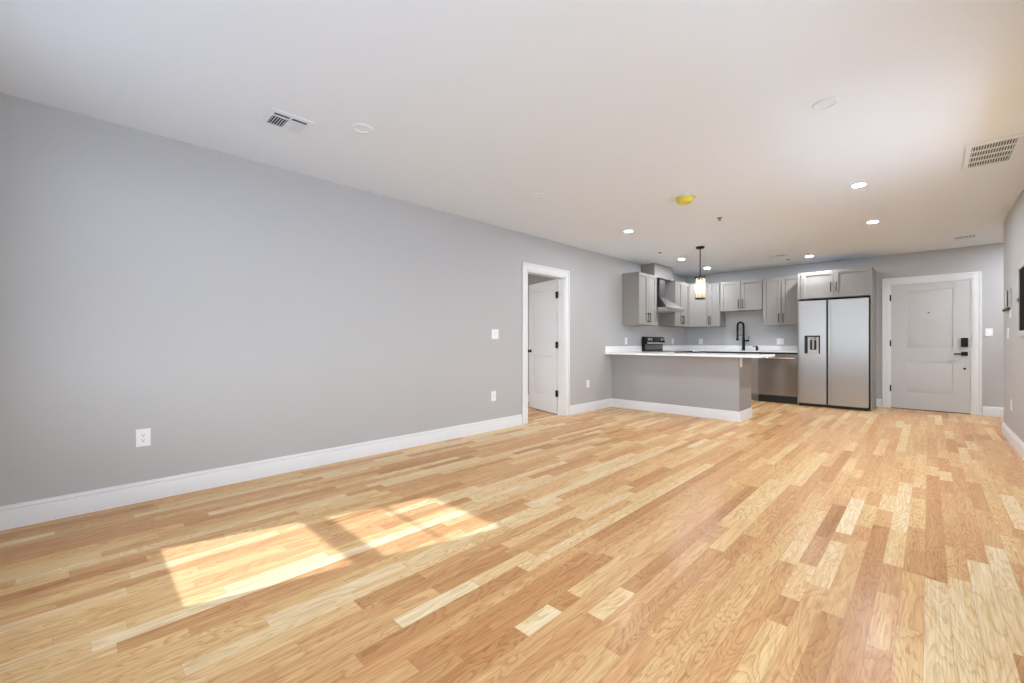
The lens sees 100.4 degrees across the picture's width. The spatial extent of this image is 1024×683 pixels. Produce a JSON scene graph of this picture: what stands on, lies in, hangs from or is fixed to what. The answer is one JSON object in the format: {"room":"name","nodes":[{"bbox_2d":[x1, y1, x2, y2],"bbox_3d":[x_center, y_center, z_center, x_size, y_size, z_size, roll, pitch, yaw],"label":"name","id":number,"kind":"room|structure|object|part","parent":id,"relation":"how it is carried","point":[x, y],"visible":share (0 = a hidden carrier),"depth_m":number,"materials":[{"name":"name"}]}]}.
{"room":"empty living room","nodes":[
{"label":"empty living room","id":0,"kind":"room"},
{"bbox_2d":[0,93,685,505],"bbox_3d":[0.347,-0.178,5.935,0.120,2.529,10.097,0,0,44],"label":"wall","id":1,"kind":"structure","parent":0,"point":[235,310],"depth_m":3.25,"materials":[{"name":"grey paint"}]},
{"bbox_2d":[136,428,150,446],"bbox_3d":[-2.516,0.652,2.911,0.009,0.120,0.078,0,0,44],"label":"power outlet","id":2,"kind":"object","parent":1,"relation":"attached to","point":[143,436],"visible":1,"depth_m":2.91,"materials":[{"name":"white plastic"}]},
{"bbox_2d":[140,432,146,442],"bbox_3d":[-2.514,0.652,2.909,0.002,0.068,0.034,0,0,44],"label":"socket","id":3,"kind":"object","parent":2,"relation":"attached to","point":[143,435],"depth_m":2.91,"materials":[{"name":"white plastic"}]},
{"bbox_2d":[0,414,521,530],"bbox_3d":[-1.452,1.018,3.996,0.016,0.137,4.530,0,0,44],"label":"baseboard","id":4,"kind":"structure","parent":1,"relation":"attached to","point":[53,508],"depth_m":3.18,"materials":[{"name":"white paint"}]},
{"bbox_2d":[491,391,495,400],"bbox_3d":[-0.226,0.665,5.255,0.009,0.120,0.078,0,0,44],"label":"power outlet","id":5,"kind":"object","parent":1,"relation":"attached to","point":[493,393],"visible":1,"depth_m":5.25,"materials":[{"name":"white plastic"}]},
{"bbox_2d":[491,329,498,338],"bbox_3d":[-0.208,-0.098,5.273,0.011,0.120,0.118,0,0,44],"label":"light switch","id":6,"kind":"object","parent":1,"relation":"attached to","point":[494,332],"visible":1,"depth_m":5.26,"materials":[{"name":"white plastic"}]},
{"bbox_2d":[528,279,557,413],"bbox_3d":[0.495,0.065,6.720,0.157,2.020,0.850,0,0,-27],"label":"door","id":7,"kind":"structure","parent":1,"relation":"in","point":[543,296],"depth_m":6.70,"materials":[{"name":"white paint"}]},
{"bbox_2d":[522,262,569,424],"bbox_3d":[0.452,0.015,6.030,0.142,2.143,1.026,0,0,44],"label":"trim","id":8,"kind":"structure","parent":1,"relation":"attached to","point":[563,276],"depth_m":6.29,"materials":[{"name":"white paint"}]},
{"bbox_2d":[570,398,611,414],"bbox_3d":[1.268,1.018,6.781,0.016,0.137,1.175,0,0,44],"label":"baseboard","id":9,"kind":"structure","parent":1,"relation":"attached to","point":[589,406],"depth_m":6.74,"materials":[{"name":"white paint"}]},
{"bbox_2d":[605,346,641,352],"bbox_3d":[1.975,0.121,7.502,0.019,0.104,1.234,0,0,44],"label":"backsplash","id":10,"kind":"structure","parent":1,"relation":"attached to","point":[607,348],"depth_m":7.45,"materials":[{"name":"white stone"}]},
{"bbox_2d":[622,272,656,325],"bbox_3d":[2.286,-0.750,7.583,0.352,0.897,0.665,0,0,44],"label":"upper cabinet","id":11,"kind":"object","parent":1,"relation":"attached to","point":[639,289],"visible":1,"depth_m":7.41,"materials":[{"name":"grey paint"}]},
{"bbox_3d":[2.264,-0.750,7.372,0.020,0.889,0.324,0,0,44],"label":"door","id":12,"kind":"part","parent":11,"relation":"part of","materials":[{"name":"grey paint"}]},
{"bbox_3d":[2.497,-0.750,7.609,0.020,0.889,0.324,0,0,44],"label":"door","id":13,"kind":"part","parent":11,"relation":"part of","materials":[{"name":"grey paint"}]},
{"bbox_2d":[641,263,672,280],"bbox_3d":[2.763,-1.315,8.120,0.283,0.253,0.752,0,0,44],"label":"box","id":14,"kind":"object","parent":1,"relation":"attached to","point":[661,271],"visible":0.78,"depth_m":7.91,"materials":[{"name":"grey paint"}]},
{"bbox_2d":[657,278,683,312],"bbox_3d":[2.844,-0.883,8.048,0.499,0.620,0.746,0,0,44],"label":"range hood","id":15,"kind":"object","parent":1,"relation":"attached to","point":[664,305],"visible":0.59,"depth_m":7.98,"materials":[{"name":"metal"}]},
{"bbox_2d":[659,280,688,326],"bbox_3d":[3.292,-0.757,8.611,0.354,0.883,0.678,0,0,44],"label":"upper cabinet","id":16,"kind":"object","parent":1,"relation":"attached to","point":[677,292],"visible":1,"depth_m":8.42,"materials":[{"name":"grey paint"}]},
{"bbox_3d":[3.269,-0.757,8.397,0.020,0.875,0.331,0,0,44],"label":"door","id":17,"kind":"part","parent":16,"relation":"part of","materials":[{"name":"grey paint"}]},
{"bbox_3d":[3.506,-0.757,8.640,0.020,0.875,0.331,0,0,44],"label":"door","id":18,"kind":"part","parent":16,"relation":"part of","materials":[{"name":"grey paint"}]},
{"bbox_2d":[663,345,685,349],"bbox_3d":[3.390,0.116,8.950,0.019,0.094,1.288,0,0,44],"label":"backsplash","id":19,"kind":"structure","parent":1,"relation":"attached to","point":[666,347],"depth_m":8.96,"materials":[{"name":"white stone"}]},
{"bbox_2d":[0,400,1023,682],"bbox_3d":[1.301,1.138,5.038,9.900,0.102,10.067,0,0,44],"label":"floor","id":20,"kind":"structure","parent":0,"point":[783,543],"depth_m":2.09,"materials":[{"name":"brown wood"}]},
{"bbox_2d":[642,337,692,352],"bbox_3d":[2.928,0.482,7.969,0.691,1.170,0.750,0,0,44],"label":"range","id":21,"kind":"object","parent":20,"relation":"on","point":[650,344],"visible":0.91,"depth_m":8.03,"materials":[{"name":"black metal"}]},
{"bbox_3d":[2.726,0.092,8.178,0.008,0.090,0.708,0,0,44],"label":"panel","id":22,"kind":"part","parent":21,"relation":"part of","materials":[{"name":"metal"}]},
{"bbox_3d":[2.750,-0.045,8.151,0.037,0.098,0.722,0,0,44],"label":"control panel","id":23,"kind":"part","parent":21,"relation":"part of","materials":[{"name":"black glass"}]},
{"bbox_2d":[648,350,692,351],"bbox_3d":[2.911,0.173,7.985,0.645,0.016,0.748,0,0,44],"label":"cooktop","id":24,"kind":"object","parent":21,"relation":"in","point":[648,350],"depth_m":7.78,"materials":[{"name":"black glass"}]},
{"bbox_2d":[611,355,752,421],"bbox_3d":[2.586,0.645,6.706,2.005,0.883,0.561,0,0,44],"label":"base cabinet","id":25,"kind":"object","parent":20,"relation":"on","point":[705,387],"visible":0.84,"depth_m":6.34,"materials":[{"name":"grey paint"}]},
{"bbox_3d":[2.586,1.018,6.706,2.005,0.137,0.561,0,0,44],"label":"skirting","id":26,"kind":"part","parent":25,"relation":"part of","materials":[{"name":"white paint"}]},
{"bbox_2d":[605,346,774,357],"bbox_3d":[2.785,0.136,6.711,2.282,0.134,1.238,0,0,44],"label":"countertop","id":27,"kind":"structure","parent":25,"relation":"on","point":[614,350],"depth_m":6.47,"materials":[{"name":"white stone"}]},
{"bbox_3d":[3.296,0.645,6.024,0.003,0.883,0.544,0,0,44],"label":"panel","id":28,"kind":"part","parent":25,"relation":"part of","materials":[{"name":"grey paint"}]},
{"bbox_2d":[707,352,758,400],"bbox_3d":[4.412,0.645,8.395,0.924,0.883,0.654,0,0,44],"label":"base cabinet","id":29,"kind":"object","parent":20,"relation":"on","point":[754,361],"visible":0.16,"depth_m":7.93,"materials":[{"name":"grey paint"}]},
{"bbox_2d":[663,345,796,353],"bbox_3d":[4.173,0.136,8.186,2.207,0.134,1.288,0,0,44],"label":"countertop","id":30,"kind":"structure","parent":29,"relation":"on","point":[695,348],"depth_m":8.40,"materials":[{"name":"white stone"}]},
{"bbox_2d":[736,321,748,349],"bbox_3d":[4.593,-0.126,8.496,0.236,0.577,0.067,0,0,35],"label":"faucet","id":31,"kind":"object","parent":30,"relation":"on","point":[738,323],"visible":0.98,"depth_m":8.48,"materials":[{"name":"black metal"}]},
{"bbox_3d":[4.380,0.296,8.032,0.458,0.170,0.020,0,0,44],"label":"drawer","id":32,"kind":"part","parent":29,"relation":"part of","materials":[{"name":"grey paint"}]},
{"bbox_3d":[4.380,0.679,8.032,0.458,0.585,0.020,0,0,44],"label":"door","id":33,"kind":"part","parent":29,"relation":"part of","materials":[{"name":"grey paint"}]},
{"bbox_2d":[758,353,796,403],"bbox_3d":[4.934,0.646,7.826,0.606,0.882,0.682,0,0,44],"label":"dishwasher","id":34,"kind":"object","parent":20,"relation":"on","point":[777,375],"visible":0.86,"depth_m":7.62,"materials":[{"name":"silver metal"}]},
{"bbox_3d":[4.723,0.284,7.604,0.538,0.025,0.068,0,0,44],"label":"handle","id":35,"kind":"part","parent":34,"relation":"part of","materials":[{"name":"metal"}]},
{"bbox_2d":[798,297,869,410],"bbox_3d":[5.491,0.188,7.249,0.930,1.797,0.749,0,0,44],"label":"refrigerator","id":36,"kind":"object","parent":20,"relation":"on","point":[834,335],"visible":0.96,"depth_m":6.96,"materials":[{"name":"silver metal"}]},
{"bbox_3d":[5.065,0.168,7.196,0.389,1.727,0.070,0,0,44],"label":"door","id":37,"kind":"part","parent":36,"relation":"part of","materials":[{"name":"metal"}]},
{"bbox_3d":[5.071,0.052,7.181,0.153,0.279,0.053,0,0,44],"label":"recess frame","id":38,"kind":"part","parent":36,"relation":"part of","materials":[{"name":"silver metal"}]},
{"bbox_3d":[5.406,0.168,6.863,0.513,1.727,0.070,0,0,44],"label":"door","id":39,"kind":"part","parent":36,"relation":"part of","materials":[{"name":"metal"}]},
{"bbox_2d":[797,266,875,410],"bbox_3d":[5.522,-0.052,7.273,0.992,2.278,0.709,0,0,44],"label":"tall cabinet","id":40,"kind":"object","parent":20,"relation":"on","point":[850,283],"visible":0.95,"depth_m":6.99,"materials":[{"name":"grey paint"}]},
{"bbox_3d":[5.184,-0.052,7.623,0.019,2.278,0.681,0,0,44],"label":"panel","id":41,"kind":"part","parent":40,"relation":"part of","materials":[{"name":"grey paint"}]},
{"bbox_3d":[5.152,-0.964,7.201,0.451,0.446,0.020,0,0,44],"label":"door","id":42,"kind":"part","parent":40,"relation":"part of","materials":[{"name":"grey paint"}]},
{"bbox_3d":[5.480,-0.964,6.880,0.461,0.446,0.020,0,0,44],"label":"door","id":43,"kind":"part","parent":40,"relation":"part of","materials":[{"name":"grey paint"}]},
{"bbox_3d":[5.880,-0.052,6.944,0.020,2.278,0.681,0,0,44],"label":"panel","id":44,"kind":"part","parent":40,"relation":"part of","materials":[{"name":"grey paint"}]},
{"bbox_2d":[0,0,1023,276],"bbox_3d":[1.256,-1.502,4.991,10.300,0.120,10.337,0,0,44],"label":"ceiling","id":45,"kind":"structure","parent":0,"point":[613,111],"depth_m":2.59,"materials":[{"name":"white paint"}]},
{"bbox_2d":[259,108,313,135],"bbox_3d":[-1.477,-1.435,2.801,0.256,0.014,0.256,0,0,44],"label":"ceiling vent","id":46,"kind":"object","parent":45,"relation":"in","point":[275,118],"visible":1,"depth_m":2.79,"materials":[{"name":"white plastic"}]},
{"bbox_2d":[352,123,372,133],"bbox_3d":[-1.009,-1.438,2.875,0.132,0.008,0.132,0,0,44],"label":"recessed light","id":47,"kind":"object","parent":45,"relation":"in","point":[362,128],"visible":1,"depth_m":2.87,"materials":[{"name":"white plastic"}]},
{"bbox_2d":[531,193,544,197],"bbox_3d":[0.253,-1.438,4.179,0.132,0.008,0.132,0,0,44],"label":"recessed light","id":48,"kind":"object","parent":45,"relation":"in","point":[535,195],"visible":1,"depth_m":4.18,"materials":[{"name":"white plastic"}]},
{"bbox_2d":[676,195,695,204],"bbox_3d":[1.723,-1.412,4.237,0.178,0.061,0.156,0,0,44],"label":"smoke detector","id":49,"kind":"object","parent":45,"relation":"attached to","point":[683,199],"visible":1,"depth_m":4.20,"materials":[{"name":"yellow plastic"}]},
{"bbox_2d":[695,246,705,299],"bbox_3d":[2.852,-1.045,6.468,0.152,0.794,0.152,0,0,44],"label":"pendant lamp","id":50,"kind":"object","parent":45,"relation":"hanging from","point":[700,277],"visible":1,"depth_m":6.46,"materials":[{"name":"black metal"}]},
{"bbox_3d":[2.852,-0.844,6.468,0.054,0.179,0.054,0,0,44],"label":"bulb","id":51,"kind":"part","parent":50,"relation":"part of","materials":[{"name":"white glass"}]},
{"bbox_2d":[766,253,787,258],"bbox_3d":[4.386,-1.425,7.066,0.270,0.034,0.170,0,0,44],"label":"ceiling vent","id":52,"kind":"object","parent":45,"relation":"in","point":[782,254],"visible":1,"depth_m":7.05,"materials":[{"name":"white plastic"}]},
{"bbox_3d":[4.386,-1.434,7.066,0.270,0.016,0.170,0,0,44],"label":"frame","id":53,"kind":"part","parent":52,"relation":"part of","materials":[{"name":"white plastic"}]},
{"bbox_2d":[812,97,838,110],"bbox_3d":[1.896,-1.438,2.579,0.132,0.008,0.132,0,0,44],"label":"recessed light","id":54,"kind":"object","parent":45,"relation":"in","point":[827,103],"visible":1,"depth_m":2.57,"materials":[{"name":"white plastic"}]},
{"bbox_2d":[850,182,867,187],"bbox_3d":[3.183,-1.439,3.916,0.133,0.006,0.133,0,0,44],"label":"recessed light","id":55,"kind":"object","parent":45,"relation":"in","point":[856,185],"visible":1,"depth_m":3.91,"materials":[{"name":"white plastic"}]},
{"bbox_2d":[952,234,977,240],"bbox_3d":[6.162,-1.425,5.807,0.240,0.034,0.170,0,0,44],"label":"ceiling vent","id":56,"kind":"object","parent":45,"relation":"in","point":[970,235],"visible":1,"depth_m":5.80,"materials":[{"name":"white plastic"}]},
{"bbox_2d":[962,133,1023,170],"bbox_3d":[3.648,-1.436,3.253,0.280,0.012,0.604,0,0,44],"label":"ceiling vent","id":57,"kind":"object","parent":45,"relation":"in","point":[1002,150],"visible":1,"depth_m":3.23,"materials":[{"name":"white plastic"}]},
{"bbox_2d":[528,274,554,393],"bbox_3d":[-0.061,-0.178,8.180,3.600,2.529,0.120,0,0,44],"label":"wall","id":58,"kind":"structure","parent":0,"point":[532,279],"depth_m":7.71,"materials":[{"name":"grey paint"}]},
{"bbox_2d":[686,243,1003,414],"bbox_3d":[6.100,-0.178,7.303,6.200,2.529,0.140,0,0,44],"label":"wall","id":59,"kind":"structure","parent":0,"point":[988,259],"depth_m":6.98,"materials":[{"name":"grey paint"}]},
{"bbox_2d":[680,284,708,327],"bbox_3d":[3.840,-0.757,8.975,0.629,0.883,0.624,0,0,44],"label":"upper cabinet","id":60,"kind":"object","parent":59,"relation":"attached to","point":[698,309],"visible":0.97,"depth_m":8.76,"materials":[{"name":"grey paint"}]},
{"bbox_3d":[3.841,-0.757,8.753,0.416,0.875,0.020,0,0,-1],"label":"door","id":61,"kind":"part","parent":60,"relation":"part of","materials":[{"name":"grey paint"}]},
{"bbox_2d":[709,283,724,326],"bbox_3d":[4.219,-0.757,8.783,0.212,0.883,0.368,0,0,44],"label":"upper cabinet","id":62,"kind":"object","parent":59,"relation":"attached to","point":[716,317],"visible":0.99,"depth_m":8.69,"materials":[{"name":"grey paint"}]},
{"bbox_3d":[4.121,-0.757,8.683,0.204,0.875,0.020,0,0,44],"label":"door","id":63,"kind":"part","parent":62,"relation":"part of","materials":[{"name":"grey paint"}]},
{"bbox_2d":[720,279,762,311],"bbox_3d":[4.569,-0.908,8.441,0.757,0.580,0.368,0,0,44],"label":"upper cabinet","id":64,"kind":"object","parent":59,"relation":"attached to","point":[747,295],"visible":0.98,"depth_m":8.32,"materials":[{"name":"grey paint"}]},
{"bbox_3d":[4.336,-0.908,8.473,0.370,0.572,0.020,0,0,44],"label":"door","id":65,"kind":"part","parent":64,"relation":"part of","materials":[{"name":"grey paint"}]},
{"bbox_3d":[4.607,-0.908,8.208,0.370,0.572,0.020,0,0,44],"label":"door","id":66,"kind":"part","parent":64,"relation":"part of","materials":[{"name":"grey paint"}]},
{"bbox_2d":[686,345,796,350],"bbox_3d":[4.623,0.116,8.633,2.187,0.094,0.019,0,0,44],"label":"backsplash","id":67,"kind":"structure","parent":59,"relation":"attached to","point":[690,347],"depth_m":8.68,"materials":[{"name":"white stone"}]},
{"bbox_2d":[763,276,796,325],"bbox_3d":[5.061,-0.757,7.961,0.606,0.883,0.368,0,0,44],"label":"upper cabinet","id":68,"kind":"object","parent":59,"relation":"attached to","point":[780,293],"visible":0.91,"depth_m":7.86,"materials":[{"name":"grey paint"}]},
{"bbox_3d":[4.854,-0.757,7.967,0.295,0.875,0.020,0,0,44],"label":"door","id":69,"kind":"part","parent":68,"relation":"part of","materials":[{"name":"grey paint"}]},
{"bbox_3d":[5.071,-0.757,7.755,0.295,0.875,0.020,0,0,44],"label":"door","id":70,"kind":"part","parent":68,"relation":"part of","materials":[{"name":"grey paint"}]},
{"bbox_2d":[777,338,783,344],"bbox_3d":[5.126,-0.013,8.149,0.118,0.120,0.011,0,0,44],"label":"outlet switch plate","id":71,"kind":"object","parent":59,"relation":"attached to","point":[780,341],"visible":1,"depth_m":8.15,"materials":[{"name":"white plastic"}]},
{"bbox_2d":[876,399,881,406],"bbox_3d":[6.147,1.018,7.148,0.071,0.137,0.016,0,0,44],"label":"baseboard","id":72,"kind":"structure","parent":59,"relation":"attached to","point":[878,401],"depth_m":7.14,"materials":[{"name":"white paint"}]},
{"bbox_2d":[890,280,970,413],"bbox_3d":[6.580,0.072,6.733,0.932,2.027,0.102,0,0,44],"label":"door","id":73,"kind":"structure","parent":59,"relation":"in","point":[930,342],"depth_m":6.71,"materials":[{"name":"grey paint"}]},
{"bbox_3d":[6.812,0.178,6.476,0.148,0.063,0.058,0,0,44],"label":"lever handle","id":74,"kind":"part","parent":73,"relation":"part of","materials":[{"name":"black metal"}]},
{"bbox_2d":[882,271,981,414],"bbox_3d":[6.622,0.017,6.773,1.120,2.139,0.150,0,0,44],"label":"trim","id":75,"kind":"structure","parent":59,"relation":"attached to","point":[975,277],"depth_m":6.48,"materials":[{"name":"white paint"}]},
{"bbox_2d":[985,328,992,335],"bbox_3d":[7.031,-0.143,6.288,0.076,0.120,0.011,0,0,44],"label":"light switch","id":76,"kind":"object","parent":59,"relation":"attached to","point":[988,331],"visible":1,"depth_m":6.29,"materials":[{"name":"white plastic"}]},
{"bbox_2d":[983,406,1003,416],"bbox_3d":[7.623,1.018,5.707,1.789,0.137,0.016,0,0,44],"label":"baseboard","id":77,"kind":"structure","parent":59,"relation":"attached to","point":[987,411],"depth_m":6.25,"materials":[{"name":"white paint"}]},
{"bbox_2d":[1004,190,1023,442],"bbox_3d":[3.062,-0.178,2.132,0.120,2.529,8.170,0,0,44],"label":"wall","id":78,"kind":"structure","parent":0,"point":[1014,221],"depth_m":4.51,"materials":[{"name":"grey paint"}]},
{"bbox_2d":[1002,307,1010,318],"bbox_3d":[5.526,-0.317,4.765,0.034,0.121,0.420,0,0,44],"label":"bar","id":79,"kind":"object","parent":78,"relation":"attached to","point":[1007,308],"visible":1,"depth_m":4.65,"materials":[{"name":"black metal"}]},
{"bbox_2d":[1005,289,1011,307],"bbox_3d":[5.494,-0.478,4.727,0.026,0.205,0.300,0,0,44],"label":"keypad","id":80,"kind":"object","parent":78,"relation":"attached to","point":[1008,293],"visible":0.97,"depth_m":4.63,"materials":[{"name":"grey plastic"}]},
{"bbox_2d":[1002,421,1023,459],"bbox_3d":[3.019,1.018,2.185,0.016,0.137,8.186,0,0,44],"label":"baseboard","id":81,"kind":"structure","parent":78,"relation":"attached to","point":[1014,440],"depth_m":4.40,"materials":[{"name":"white paint"}]},
{"bbox_2d":[1016,260,1023,336],"bbox_3d":[4.773,-0.403,3.991,0.030,0.700,0.500,0,0,44],"label":"breaker panel","id":82,"kind":"object","parent":78,"relation":"attached to","point":[1020,267],"visible":1,"depth_m":4.09,"materials":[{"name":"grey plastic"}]},
{"bbox_3d":[4.779,-0.403,3.985,0.012,0.590,0.390,0,0,44],"label":"panel","id":83,"kind":"part","parent":82,"relation":"part of","materials":[{"name":"grey metal"}]}
]}

